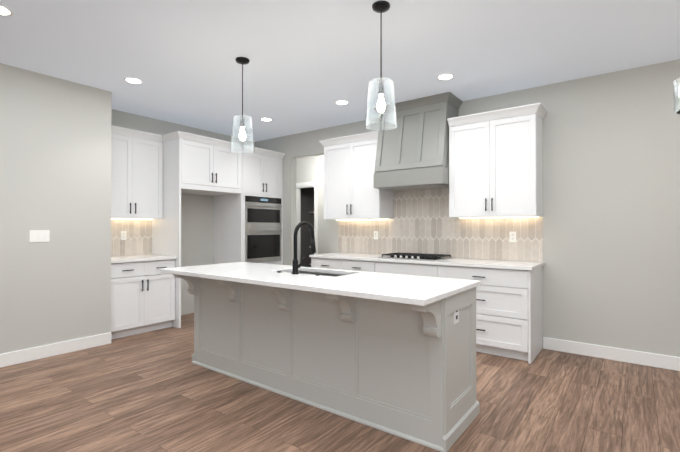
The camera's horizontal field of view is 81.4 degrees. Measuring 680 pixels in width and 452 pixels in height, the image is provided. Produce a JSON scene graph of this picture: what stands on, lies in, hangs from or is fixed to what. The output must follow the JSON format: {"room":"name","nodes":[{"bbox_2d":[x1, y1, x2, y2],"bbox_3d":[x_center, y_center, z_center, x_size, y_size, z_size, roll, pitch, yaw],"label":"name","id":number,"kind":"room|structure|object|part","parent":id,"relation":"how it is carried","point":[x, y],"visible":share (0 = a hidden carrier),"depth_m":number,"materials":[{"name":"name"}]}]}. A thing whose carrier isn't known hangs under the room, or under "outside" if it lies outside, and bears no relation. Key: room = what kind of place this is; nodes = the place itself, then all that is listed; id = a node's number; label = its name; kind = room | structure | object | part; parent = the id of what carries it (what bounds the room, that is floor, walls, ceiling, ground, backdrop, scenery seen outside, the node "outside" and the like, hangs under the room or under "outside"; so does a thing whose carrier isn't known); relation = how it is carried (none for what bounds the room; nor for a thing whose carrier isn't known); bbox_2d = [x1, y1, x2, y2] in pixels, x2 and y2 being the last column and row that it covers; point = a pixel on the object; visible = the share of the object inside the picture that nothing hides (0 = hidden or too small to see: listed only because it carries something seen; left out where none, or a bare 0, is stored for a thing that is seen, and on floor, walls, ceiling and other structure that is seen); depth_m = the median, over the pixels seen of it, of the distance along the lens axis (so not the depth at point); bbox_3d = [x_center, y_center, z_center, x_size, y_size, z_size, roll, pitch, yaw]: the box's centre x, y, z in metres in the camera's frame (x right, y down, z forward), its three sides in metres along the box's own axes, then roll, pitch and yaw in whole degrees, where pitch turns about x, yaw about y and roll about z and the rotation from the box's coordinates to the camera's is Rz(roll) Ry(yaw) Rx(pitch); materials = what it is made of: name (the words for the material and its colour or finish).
{"room":"kitchen","nodes":[
{"label":"kitchen","id":0,"kind":"room"},
{"bbox_2d":[0,63,111,353],"bbox_3d":[-4.154,-0.096,4.994,3.140,2.840,1.035,0,0,37],"label":"wall","id":1,"kind":"structure","parent":0,"point":[55,156],"depth_m":4.02,"materials":[{"name":"grey paint"}]},
{"bbox_2d":[29,230,49,241],"bbox_3d":[-2.984,0.099,3.927,0.010,0.118,0.165,0,0,37],"label":"switch plate","id":2,"kind":"object","parent":1,"relation":"attached to","point":[39,235],"visible":1,"depth_m":3.92,"materials":[{"name":"white plastic"}]},
{"bbox_2d":[0,332,110,367],"bbox_3d":[-2.896,1.257,4.035,0.016,0.125,1.051,0,0,37],"label":"baseboard","id":3,"kind":"structure","parent":1,"relation":"attached to","point":[30,354],"depth_m":4.00,"materials":[{"name":"white wood"}]},
{"bbox_2d":[111,109,255,314],"bbox_3d":[-2.367,-0.091,5.995,0.120,2.840,2.710,0,0,37],"label":"wall","id":4,"kind":"structure","parent":0,"point":[196,230],"depth_m":6.01,"materials":[{"name":"grey paint"}]},
{"bbox_2d":[111,219,151,255],"bbox_3d":[-2.881,0.150,5.202,0.008,0.486,0.826,0,0,37],"label":"tile","id":5,"kind":"structure","parent":4,"relation":"attached to","point":[138,241],"depth_m":5.30,"materials":[{"name":"beige tile"}]},
{"bbox_2d":[121,231,126,239],"bbox_3d":[-2.858,0.126,5.219,0.008,0.118,0.072,0,0,37],"label":"electrical outlet","id":6,"kind":"object","parent":5,"relation":"attached to","point":[123,235],"visible":1,"depth_m":5.22,"materials":[{"name":"white plastic"}]},
{"bbox_2d":[111,125,162,220],"bbox_3d":[-2.763,-0.657,5.117,0.297,1.125,0.815,0,0,37],"label":"upper cabinet","id":7,"kind":"object","parent":4,"relation":"attached to","point":[154,176],"depth_m":5.07,"materials":[{"name":"wood"}]},
{"bbox_2d":[163,131,242,196],"bbox_3d":[-2.050,-0.851,5.745,0.687,0.730,0.979,0,0,37],"label":"upper cabinet","id":8,"kind":"object","parent":0,"relation":"attached to","point":[192,163],"depth_m":5.40,"materials":[{"name":"wood"}]},
{"bbox_2d":[301,187,313,266],"bbox_3d":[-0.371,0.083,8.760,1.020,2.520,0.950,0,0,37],"label":"door","id":9,"kind":"structure","parent":0,"point":[307,204],"depth_m":9.05,"materials":[{"name":"black wood"}]},
{"bbox_2d":[296,155,329,253],"bbox_3d":[-0.564,-0.080,8.237,5.000,2.840,0.120,0,0,37],"label":"wall","id":10,"kind":"structure","parent":0,"point":[309,169],"depth_m":8.04,"materials":[{"name":"beige paint"}]},
{"bbox_2d":[296,181,317,263],"bbox_3d":[-0.698,0.213,8.324,0.690,2.255,0.138,0,0,37],"label":"door frame","id":11,"kind":"structure","parent":10,"relation":"attached to","point":[314,184],"depth_m":8.33,"materials":[{"name":"white wood"}]},
{"bbox_2d":[0,313,679,451],"bbox_3d":[-0.325,1.343,2.542,12.200,0.060,11.000,0,0,37],"label":"floor","id":12,"kind":"structure","parent":0,"point":[155,391],"depth_m":2.83,"materials":[{"name":"brown wood"}]},
{"bbox_2d":[111,257,178,339],"bbox_3d":[-2.639,0.876,5.017,0.607,0.897,0.815,0,0,37],"label":"base cabinet","id":13,"kind":"object","parent":12,"relation":"on","point":[142,296],"depth_m":4.82,"materials":[{"name":"wood"}]},
{"bbox_2d":[111,253,174,264],"bbox_3d":[-2.627,0.411,5.010,0.637,0.033,0.815,0,0,37],"label":"countertop","id":14,"kind":"structure","parent":13,"relation":"on","point":[154,256],"depth_m":4.95,"materials":[{"name":"white stone"}]},
{"bbox_2d":[213,145,282,264],"bbox_3d":[-1.489,0.059,6.478,0.701,2.544,0.874,0,0,37],"label":"tall cabinet","id":15,"kind":"object","parent":12,"relation":"on","point":[248,225],"depth_m":6.20,"materials":[{"name":"wood"}]},
{"bbox_2d":[169,273,480,451],"bbox_3d":[-0.285,0.868,3.216,2.551,0.897,0.855,0,0,37],"label":"kitchen island","id":16,"kind":"object","parent":12,"relation":"on","point":[394,354],"depth_m":2.69,"materials":[{"name":"wood"}]},
{"bbox_2d":[160,262,479,304],"bbox_3d":[-0.322,0.402,3.181,2.584,0.033,0.930,0,0,37],"label":"island countertop","id":17,"kind":"structure","parent":16,"relation":"on","point":[400,289],"depth_m":2.78,"materials":[{"name":"white stone"}]},
{"bbox_2d":[277,221,319,275],"bbox_3d":[-0.288,0.173,3.259,0.439,0.426,0.274,0,0,37],"label":"faucet","id":18,"kind":"object","parent":17,"relation":"on","point":[295,265],"depth_m":3.17,"materials":[{"name":"black metal"}]},
{"bbox_2d":[291,271,342,276],"bbox_3d":[-0.206,0.542,3.356,0.724,0.243,0.384,0,0,37],"label":"sink","id":19,"kind":"object","parent":17,"relation":"in","point":[325,273],"depth_m":3.53,"materials":[{"name":"silver metal"}]},
{"bbox_2d":[311,259,376,271],"bbox_3d":[0.219,0.877,5.357,1.081,0.897,0.617,0,0,37],"label":"base cabinet","id":20,"kind":"object","parent":12,"relation":"on","point":[342,264],"depth_m":5.08,"materials":[{"name":"wood"}]},
{"bbox_2d":[377,263,436,276],"bbox_3d":[0.903,0.875,4.845,0.870,0.897,0.617,0,0,37],"label":"base cabinet","id":21,"kind":"object","parent":12,"relation":"on","point":[418,269],"depth_m":4.54,"materials":[{"name":"wood"}]},
{"bbox_2d":[437,267,542,363],"bbox_3d":[1.604,0.872,4.321,1.000,0.897,0.617,0,0,37],"label":"base cabinet","id":22,"kind":"object","parent":12,"relation":"on","point":[509,304],"depth_m":3.96,"materials":[{"name":"wood"}]},
{"bbox_2d":[309,253,544,270],"bbox_3d":[0.891,0.410,4.841,2.802,0.033,0.642,0,0,37],"label":"countertop","id":23,"kind":"structure","parent":22,"relation":"on","point":[505,265],"depth_m":4.49,"materials":[{"name":"white stone"}]},
{"bbox_2d":[0,0,679,141],"bbox_3d":[-0.325,-1.567,2.556,12.200,0.080,11.000,0,0,37],"label":"ceiling","id":24,"kind":"structure","parent":0,"point":[311,62],"depth_m":3.41,"materials":[{"name":"white paint"}]},
{"bbox_2d":[0,5,13,15],"bbox_3d":[-2.408,-1.522,2.779,0.176,0.007,0.176,0,0,37],"label":"recessed light","id":25,"kind":"object","parent":24,"relation":"in","point":[5,11],"visible":1,"depth_m":2.80,"materials":[{"name":"white"}]},
{"bbox_2d":[124,77,142,83],"bbox_3d":[-2.159,-1.516,4.129,0.176,0.007,0.176,0,0,37],"label":"recessed light","id":26,"kind":"object","parent":24,"relation":"in","point":[133,80],"visible":1,"depth_m":4.12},
{"bbox_2d":[230,57,254,153],"bbox_3d":[-0.892,-1.102,3.616,0.226,0.839,0.226,0,0,37],"label":"pendant light","id":27,"kind":"object","parent":24,"relation":"hanging from","point":[242,61],"visible":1,"depth_m":3.60,"materials":[{"name":"clear glass"}]},
{"bbox_3d":[-0.892,-1.215,3.616,0.128,0.613,0.128,0,0,37],"label":"stem","id":28,"kind":"part","parent":27,"relation":"part of","materials":[{"name":"black metal"}]},
{"bbox_3d":[-0.892,-0.838,3.614,0.226,0.312,0.226,0,0,37],"label":"lamp shade","id":29,"kind":"part","parent":27,"relation":"part of","materials":[{"name":"clear glass"}]},
{"bbox_3d":[-0.892,-0.845,3.614,0.060,0.126,0.058,0,0,37],"label":"bulb","id":30,"kind":"part","parent":27,"relation":"part of","materials":[{"name":"white glass"}]},
{"bbox_2d":[260,118,272,120],"bbox_3d":[-1.042,-1.509,5.604,0.176,0.007,0.176,0,0,37],"label":"recessed light","id":31,"kind":"object","parent":24,"relation":"in","point":[266,119],"visible":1,"depth_m":5.59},
{"bbox_2d":[335,100,348,104],"bbox_3d":[0.025,-1.512,4.842,0.176,0.007,0.176,0,0,37],"label":"recessed light","id":32,"kind":"object","parent":24,"relation":"in","point":[341,102],"visible":0.98,"depth_m":4.84,"materials":[{"name":"white"}]},
{"bbox_2d":[365,0,397,130],"bbox_3d":[0.284,-1.106,2.735,0.226,0.839,0.226,0,0,37],"label":"pendant light","id":33,"kind":"object","parent":24,"relation":"hanging from","point":[381,6],"visible":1,"depth_m":2.72,"materials":[{"name":"clear glass"}]},
{"bbox_3d":[0.284,-1.219,2.735,0.128,0.613,0.128,0,0,37],"label":"stem","id":34,"kind":"part","parent":33,"relation":"part of","materials":[{"name":"black metal"}]},
{"bbox_3d":[0.284,-0.850,2.733,0.060,0.126,0.058,0,0,37],"label":"bulb","id":35,"kind":"part","parent":33,"relation":"part of","materials":[{"name":"white glass"}]},
{"bbox_3d":[0.284,-0.843,2.733,0.226,0.312,0.226,0,0,37],"label":"lamp shade","id":36,"kind":"part","parent":33,"relation":"part of","materials":[{"name":"clear glass"}]},
{"bbox_2d":[436,73,453,79],"bbox_3d":[1.071,-1.516,4.021,0.176,0.007,0.176,0,0,37],"label":"recessed light","id":37,"kind":"object","parent":24,"relation":"in","point":[447,76],"visible":0.98,"depth_m":4.01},
{"bbox_2d":[673,79,679,113],"bbox_3d":[2.491,-1.015,2.004,1.296,1.029,1.215,0,0,37],"label":"chandelier","id":38,"kind":"object","parent":24,"relation":"hanging from","point":[674,102],"visible":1,"depth_m":1.93,"materials":[{"name":"clear glass"}]},
{"bbox_2d":[256,59,679,356],"bbox_3d":[2.243,-0.099,4.311,10.200,2.840,0.120,0,0,37],"label":"wall","id":39,"kind":"structure","parent":0,"point":[611,207],"depth_m":3.94,"materials":[{"name":"grey paint"}]},
{"bbox_2d":[321,131,392,218],"bbox_3d":[0.244,-0.655,5.509,0.928,1.125,0.357,0,0,37],"label":"upper cabinet","id":40,"kind":"object","parent":39,"relation":"attached to","point":[350,192],"depth_m":5.33,"materials":[{"name":"wood"}]},
{"bbox_2d":[374,92,462,190],"bbox_3d":[0.940,-0.991,4.894,1.002,1.046,0.510,0,0,37],"label":"range hood","id":41,"kind":"object","parent":39,"relation":"attached to","point":[412,152],"visible":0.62,"depth_m":4.70,"materials":[{"name":"wood"}]},
{"bbox_2d":[338,188,542,261],"bbox_3d":[1.085,-0.041,5.098,2.763,0.868,0.008,0,0,37],"label":"wall tile","id":42,"kind":"structure","parent":39,"relation":"attached to","point":[422,221],"depth_m":4.98,"materials":[{"name":"beige tile"}]},
{"bbox_2d":[374,231,377,238],"bbox_3d":[0.503,0.127,5.523,0.072,0.118,0.008,0,0,37],"label":"electrical outlet","id":43,"kind":"object","parent":42,"relation":"attached to","point":[375,234],"visible":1,"depth_m":5.52,"materials":[{"name":"white plastic"}]},
{"bbox_2d":[509,232,515,241],"bbox_3d":[1.944,0.122,4.444,0.072,0.118,0.008,0,0,37],"label":"electrical outlet","id":44,"kind":"object","parent":42,"relation":"attached to","point":[512,236],"visible":1,"depth_m":4.44,"materials":[{"name":"white plastic"}]},
{"bbox_2d":[447,103,544,217],"bbox_3d":[1.719,-0.660,4.404,0.911,1.125,0.357,0,0,37],"label":"upper cabinet","id":45,"kind":"object","parent":39,"relation":"attached to","point":[495,163],"depth_m":4.23,"materials":[{"name":"wood"}]},
{"bbox_2d":[543,337,679,370],"bbox_3d":[4.238,1.251,2.726,5.115,0.125,0.016,0,0,37],"label":"baseboard","id":46,"kind":"structure","parent":39,"relation":"attached to","point":[635,357],"depth_m":3.87,"materials":[{"name":"white wood"}]}
]}

